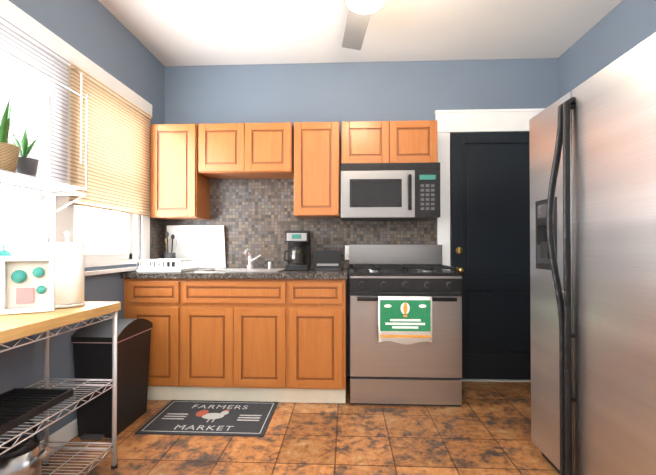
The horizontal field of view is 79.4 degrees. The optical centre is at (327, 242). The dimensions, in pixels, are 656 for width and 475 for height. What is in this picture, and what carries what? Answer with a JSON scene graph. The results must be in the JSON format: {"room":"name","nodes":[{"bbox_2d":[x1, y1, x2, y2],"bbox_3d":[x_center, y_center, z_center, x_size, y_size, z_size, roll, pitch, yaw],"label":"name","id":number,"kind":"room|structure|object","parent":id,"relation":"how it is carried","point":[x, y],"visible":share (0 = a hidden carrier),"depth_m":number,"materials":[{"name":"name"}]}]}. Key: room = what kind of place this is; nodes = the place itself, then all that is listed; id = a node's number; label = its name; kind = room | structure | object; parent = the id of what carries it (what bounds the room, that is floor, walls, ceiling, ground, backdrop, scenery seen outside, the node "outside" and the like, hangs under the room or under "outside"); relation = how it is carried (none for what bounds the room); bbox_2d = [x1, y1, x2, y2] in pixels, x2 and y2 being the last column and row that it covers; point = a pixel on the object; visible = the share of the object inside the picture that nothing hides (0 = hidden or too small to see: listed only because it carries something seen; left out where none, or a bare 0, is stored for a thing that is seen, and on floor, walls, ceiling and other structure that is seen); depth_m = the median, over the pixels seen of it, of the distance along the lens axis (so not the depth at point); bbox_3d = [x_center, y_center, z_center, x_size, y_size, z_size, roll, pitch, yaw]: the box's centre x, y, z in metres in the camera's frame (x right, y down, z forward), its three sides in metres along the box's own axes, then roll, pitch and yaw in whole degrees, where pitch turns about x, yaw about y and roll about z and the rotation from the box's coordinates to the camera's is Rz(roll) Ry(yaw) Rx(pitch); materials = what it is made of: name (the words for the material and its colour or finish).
{"room":"kitchen","nodes":[
{"label":"kitchen","id":0,"kind":"room"},
{"bbox_2d":[0,0,164,440],"bbox_3d":[-1.601,-0.222,1.076,0.168,2.660,4.690,0,-1,3],"label":"wall","id":1,"kind":"structure","parent":0,"point":[98,33],"depth_m":2.40,"materials":[{"name":"blue paint"}]},
{"bbox_2d":[40,418,77,453],"bbox_3d":[-1.534,1.057,0.715,0.014,0.095,4.000,0,-1,3],"label":"baseboard","id":2,"kind":"structure","parent":1,"relation":"attached to","point":[67,432],"depth_m":2.17,"materials":[{"name":"white wood"}]},
{"bbox_2d":[0,0,152,275],"bbox_3d":[-1.522,-0.455,2.181,0.185,1.302,1.950,0,-1,3],"label":"window unit","id":3,"kind":"structure","parent":1,"relation":"in","point":[61,222],"depth_m":2.23,"materials":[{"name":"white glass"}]},
{"bbox_2d":[0,14,150,215],"bbox_3d":[-1.432,-0.607,2.162,0.039,0.788,1.837,0,-1,3],"label":"window blinds","id":4,"kind":"object","parent":3,"relation":"attached to","point":[118,172],"visible":0.9,"depth_m":2.25,"materials":[{"name":"white plastic"}]},
{"bbox_2d":[150,124,209,219],"bbox_3d":[-1.204,-0.561,3.238,0.368,0.736,0.318,0,-1,3],"label":"upper cabinet","id":5,"kind":"object","parent":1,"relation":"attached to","point":[188,162],"depth_m":3.08,"materials":[{"name":"brown wood"}]},
{"bbox_2d":[41,377,559,474],"bbox_3d":[0.117,1.167,0.983,3.608,0.120,4.930,0,-1,3],"label":"floor","id":6,"kind":"structure","parent":0,"point":[484,428],"depth_m":2.19,"materials":[{"name":"tile"}]},
{"bbox_2d":[0,48,120,474],"bbox_3d":[-1.263,0.181,1.395,0.386,1.860,1.206,0,-1,3],"label":"wire shelf","id":7,"kind":"object","parent":6,"relation":"on","point":[20,326],"visible":0.9,"depth_m":1.82,"materials":[{"name":"silver metal"}]},
{"bbox_2d":[0,244,12,255],"bbox_3d":[-1.377,0.149,1.695,0.025,0.286,0.185,0,-1,3],"label":"oven mitt","id":8,"kind":"object","parent":7,"relation":"hanging from","point":[3,252],"visible":0.1,"depth_m":1.68,"materials":[{"name":"teal fabric"}]},
{"bbox_2d":[0,100,19,172],"bbox_3d":[-1.325,-0.422,1.585,0.155,0.289,0.184,0,-1,3],"label":"potted plant","id":9,"kind":"object","parent":7,"relation":"on","point":[9,154],"visible":0.98,"depth_m":1.56,"materials":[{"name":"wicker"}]},
{"bbox_2d":[0,420,50,474],"bbox_3d":[-1.253,0.850,1.605,0.256,0.279,0.227,0,-1,3],"label":"kettle","id":10,"kind":"object","parent":7,"relation":"on","point":[26,457],"visible":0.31,"depth_m":1.58,"materials":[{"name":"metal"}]},
{"bbox_2d":[12,129,38,176],"bbox_3d":[-1.328,-0.382,1.726,0.106,0.211,0.106,0,-1,3],"label":"potted plant","id":11,"kind":"object","parent":7,"relation":"on","point":[27,166],"visible":0.77,"depth_m":1.70,"materials":[{"name":"plant"}]},
{"bbox_2d":[0,256,54,314],"bbox_3d":[-1.265,0.175,1.666,0.185,0.235,0.070,0,-1,-32],"label":"decorative box","id":12,"kind":"object","parent":7,"relation":"on","point":[27,284],"visible":1,"depth_m":1.67,"materials":[{"name":"white plastic"}]},
{"bbox_2d":[0,388,72,434],"bbox_3d":[-1.271,0.657,1.427,0.270,0.030,0.640,0,-1,3],"label":"tray","id":13,"kind":"object","parent":7,"relation":"on","point":[19,406],"visible":1,"depth_m":1.63,"materials":[{"name":"black plastic"}]},
{"bbox_2d":[49,232,84,307],"bbox_3d":[-1.217,0.121,1.841,0.150,0.346,0.150,0,-1,3],"label":"paper towel","id":14,"kind":"object","parent":7,"relation":"on","point":[69,271],"visible":0.85,"depth_m":1.79,"materials":[{"name":"white paper"}]},
{"bbox_2d":[71,318,152,439],"bbox_3d":[-1.321,0.799,2.438,0.271,0.645,0.438,0,-1,3],"label":"trash can","id":15,"kind":"object","parent":6,"relation":"on","point":[92,346],"visible":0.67,"depth_m":2.27,"materials":[{"name":"black plastic"}]},
{"bbox_2d":[121,277,188,399],"bbox_3d":[-1.189,0.692,3.069,0.481,0.872,0.629,0,-1,3],"label":"base cabinet","id":16,"kind":"object","parent":6,"relation":"on","point":[165,304],"depth_m":2.76,"materials":[{"name":"brown wood"}]},
{"bbox_2d":[135,400,277,436],"bbox_3d":[-0.739,1.118,2.538,0.760,0.008,0.498,0,-1,3],"label":"rug","id":17,"kind":"object","parent":6,"relation":"on","point":[216,418],"visible":1,"depth_m":2.49,"materials":[{"name":"fabric"}]},
{"bbox_2d":[189,281,296,402],"bbox_3d":[-0.642,0.691,3.044,0.882,0.872,0.629,0,-1,3],"label":"base cabinet","id":18,"kind":"object","parent":6,"relation":"on","point":[251,333],"depth_m":2.73,"materials":[{"name":"brown wood"}]},
{"bbox_2d":[121,269,346,280],"bbox_3d":[-0.641,0.234,3.038,1.578,0.038,0.650,0,-1,3],"label":"countertop","id":19,"kind":"structure","parent":18,"relation":"on","point":[199,274],"depth_m":2.73,"materials":[{"name":"grey stone"}]},
{"bbox_2d":[136,259,197,271],"bbox_3d":[-1.198,0.169,2.970,0.323,0.085,0.320,0,-1,3],"label":"dish rack","id":20,"kind":"object","parent":19,"relation":"on","point":[157,268],"visible":1,"depth_m":2.84,"materials":[{"name":"white plastic"}]},
{"bbox_2d":[164,232,179,266],"bbox_3d":[-1.283,0.064,3.210,0.120,0.301,0.101,0,-1,3],"label":"utensil crock","id":21,"kind":"object","parent":19,"relation":"on","point":[168,255],"visible":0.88,"depth_m":3.19,"materials":[{"name":"silver metal"}]},
{"bbox_2d":[167,225,225,267],"bbox_3d":[-1.117,0.036,3.352,0.490,0.361,0.068,0,-1,3],"label":"cutting board","id":22,"kind":"object","parent":19,"relation":"on","point":[204,245],"visible":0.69,"depth_m":3.34,"materials":[{"name":"white plastic"}]},
{"bbox_2d":[283,230,309,269],"bbox_3d":[-0.247,0.061,3.158,0.194,0.305,0.220,0,-1,3],"label":"coffee maker","id":23,"kind":"object","parent":19,"relation":"on","point":[298,250],"visible":1,"depth_m":3.06,"materials":[{"name":"black plastic"}]},
{"bbox_2d":[314,250,343,269],"bbox_3d":[0.010,0.139,3.164,0.230,0.150,0.162,0,-1,3],"label":"toaster","id":24,"kind":"object","parent":19,"relation":"on","point":[327,259],"visible":1,"depth_m":3.09,"materials":[{"name":"black plastic"}]},
{"bbox_2d":[297,281,345,402],"bbox_3d":[-0.099,0.691,3.019,0.470,0.872,0.629,0,-1,3],"label":"base cabinet","id":25,"kind":"object","parent":6,"relation":"on","point":[321,305],"depth_m":2.71,"materials":[{"name":"brown wood"}]},
{"bbox_2d":[349,245,461,406],"bbox_3d":[0.543,0.571,2.970,0.762,1.112,0.670,0,-1,3],"label":"stove","id":26,"kind":"object","parent":6,"relation":"on","point":[425,373],"visible":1,"depth_m":2.70,"materials":[{"name":"silver metal"}]},
{"bbox_2d":[378,296,431,344],"bbox_3d":[0.515,0.521,2.647,0.355,0.318,0.049,0,-1,3],"label":"towel","id":27,"kind":"object","parent":26,"relation":"hanging from","point":[405,320],"visible":1,"depth_m":2.63,"materials":[{"name":"green fabric"}]},
{"bbox_2d":[529,32,655,474],"bbox_3d":[1.393,0.225,1.600,0.852,1.753,0.913,0,-1,3],"label":"fridge","id":28,"kind":"object","parent":6,"relation":"on","point":[593,258],"visible":1,"depth_m":1.52,"materials":[{"name":"silver metal"}]},
{"bbox_2d":[98,0,622,65],"bbox_3d":[0.117,-1.613,1.010,3.608,0.120,4.930,0,-1,3],"label":"ceiling","id":29,"kind":"structure","parent":0,"point":[199,32],"depth_m":2.85,"materials":[{"name":"paint"}]},
{"bbox_2d":[342,0,385,49],"bbox_3d":[0.236,-1.398,2.250,1.202,0.278,1.104,0,-1,3],"label":"ceiling fan","id":30,"kind":"object","parent":29,"relation":"hanging from","point":[359,14],"visible":1,"depth_m":2.44,"materials":[{"name":"white plastic"}]},
{"bbox_2d":[164,58,557,376],"bbox_3d":[0.228,-0.199,3.395,3.608,2.660,0.128,0,-1,3],"label":"wall","id":31,"kind":"structure","parent":0,"point":[256,217],"depth_m":3.36,"materials":[{"name":"blue paint"}]},
{"bbox_2d":[198,123,257,179],"bbox_3d":[-0.794,-0.736,3.221,0.424,0.386,0.318,0,-1,3],"label":"upper cabinet","id":32,"kind":"object","parent":31,"relation":"attached to","point":[225,150],"depth_m":3.07,"materials":[{"name":"brown wood"}]},
{"bbox_2d":[254,122,293,178],"bbox_3d":[-0.484,-0.736,3.206,0.423,0.386,0.318,0,-1,3],"label":"upper cabinet","id":33,"kind":"object","parent":31,"relation":"attached to","point":[273,142],"depth_m":3.05,"materials":[{"name":"brown wood"}]},
{"bbox_2d":[290,122,341,218],"bbox_3d":[-0.082,-0.566,3.186,0.354,0.726,0.318,0,-1,3],"label":"upper cabinet","id":34,"kind":"object","parent":31,"relation":"attached to","point":[316,174],"depth_m":3.03,"materials":[{"name":"brown wood"}]},
{"bbox_2d":[345,245,348,259],"bbox_3d":[0.178,0.085,3.323,0.070,0.120,0.008,0,-1,3],"label":"outlet","id":35,"kind":"object","parent":31,"relation":"attached to","point":[346,252],"visible":0.6,"depth_m":3.32,"materials":[{"name":"white plastic"}]},
{"bbox_2d":[342,121,397,162],"bbox_3d":[0.320,-0.761,3.169,0.423,0.336,0.318,0,-1,3],"label":"upper cabinet","id":36,"kind":"object","parent":31,"relation":"attached to","point":[362,141],"depth_m":3.01,"materials":[{"name":"brown wood"}]},
{"bbox_2d":[341,162,439,220],"bbox_3d":[0.470,-0.386,3.101,0.732,0.404,0.434,0,-1,3],"label":"microwave","id":37,"kind":"object","parent":36,"relation":"attached to","point":[390,191],"visible":1,"depth_m":2.92,"materials":[{"name":"silver metal"}]},
{"bbox_2d":[398,120,436,162],"bbox_3d":[0.629,-0.761,3.155,0.423,0.336,0.318,0,-1,3],"label":"upper cabinet","id":38,"kind":"object","parent":31,"relation":"attached to","point":[417,140],"depth_m":3.00,"materials":[{"name":"brown wood"}]},
{"bbox_2d":[434,108,545,381],"bbox_3d":[1.397,0.015,3.243,1.013,2.228,0.072,0,-1,3],"label":"door frame","id":39,"kind":"structure","parent":31,"relation":"attached to","point":[481,120],"depth_m":3.27,"materials":[{"name":"white wood"}]},
{"bbox_2d":[450,132,530,379],"bbox_3d":[1.422,0.106,3.214,0.809,2.023,0.108,0,-1,3],"label":"door","id":40,"kind":"structure","parent":31,"relation":"in","point":[490,209],"depth_m":3.24,"materials":[{"name":"black wood"}]},
{"bbox_2d":[558,0,655,99],"bbox_3d":[1.859,-0.224,0.916,0.120,2.660,4.690,0,-1,3],"label":"wall","id":41,"kind":"structure","parent":0,"point":[621,28],"depth_m":2.67,"materials":[{"name":"blue paint"}]},
{"label":"outside","id":42,"kind":"structure","parent":0,"visible":0},
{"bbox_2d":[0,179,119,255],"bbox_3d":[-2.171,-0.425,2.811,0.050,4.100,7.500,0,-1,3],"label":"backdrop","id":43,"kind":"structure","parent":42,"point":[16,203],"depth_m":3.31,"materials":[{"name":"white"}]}
]}

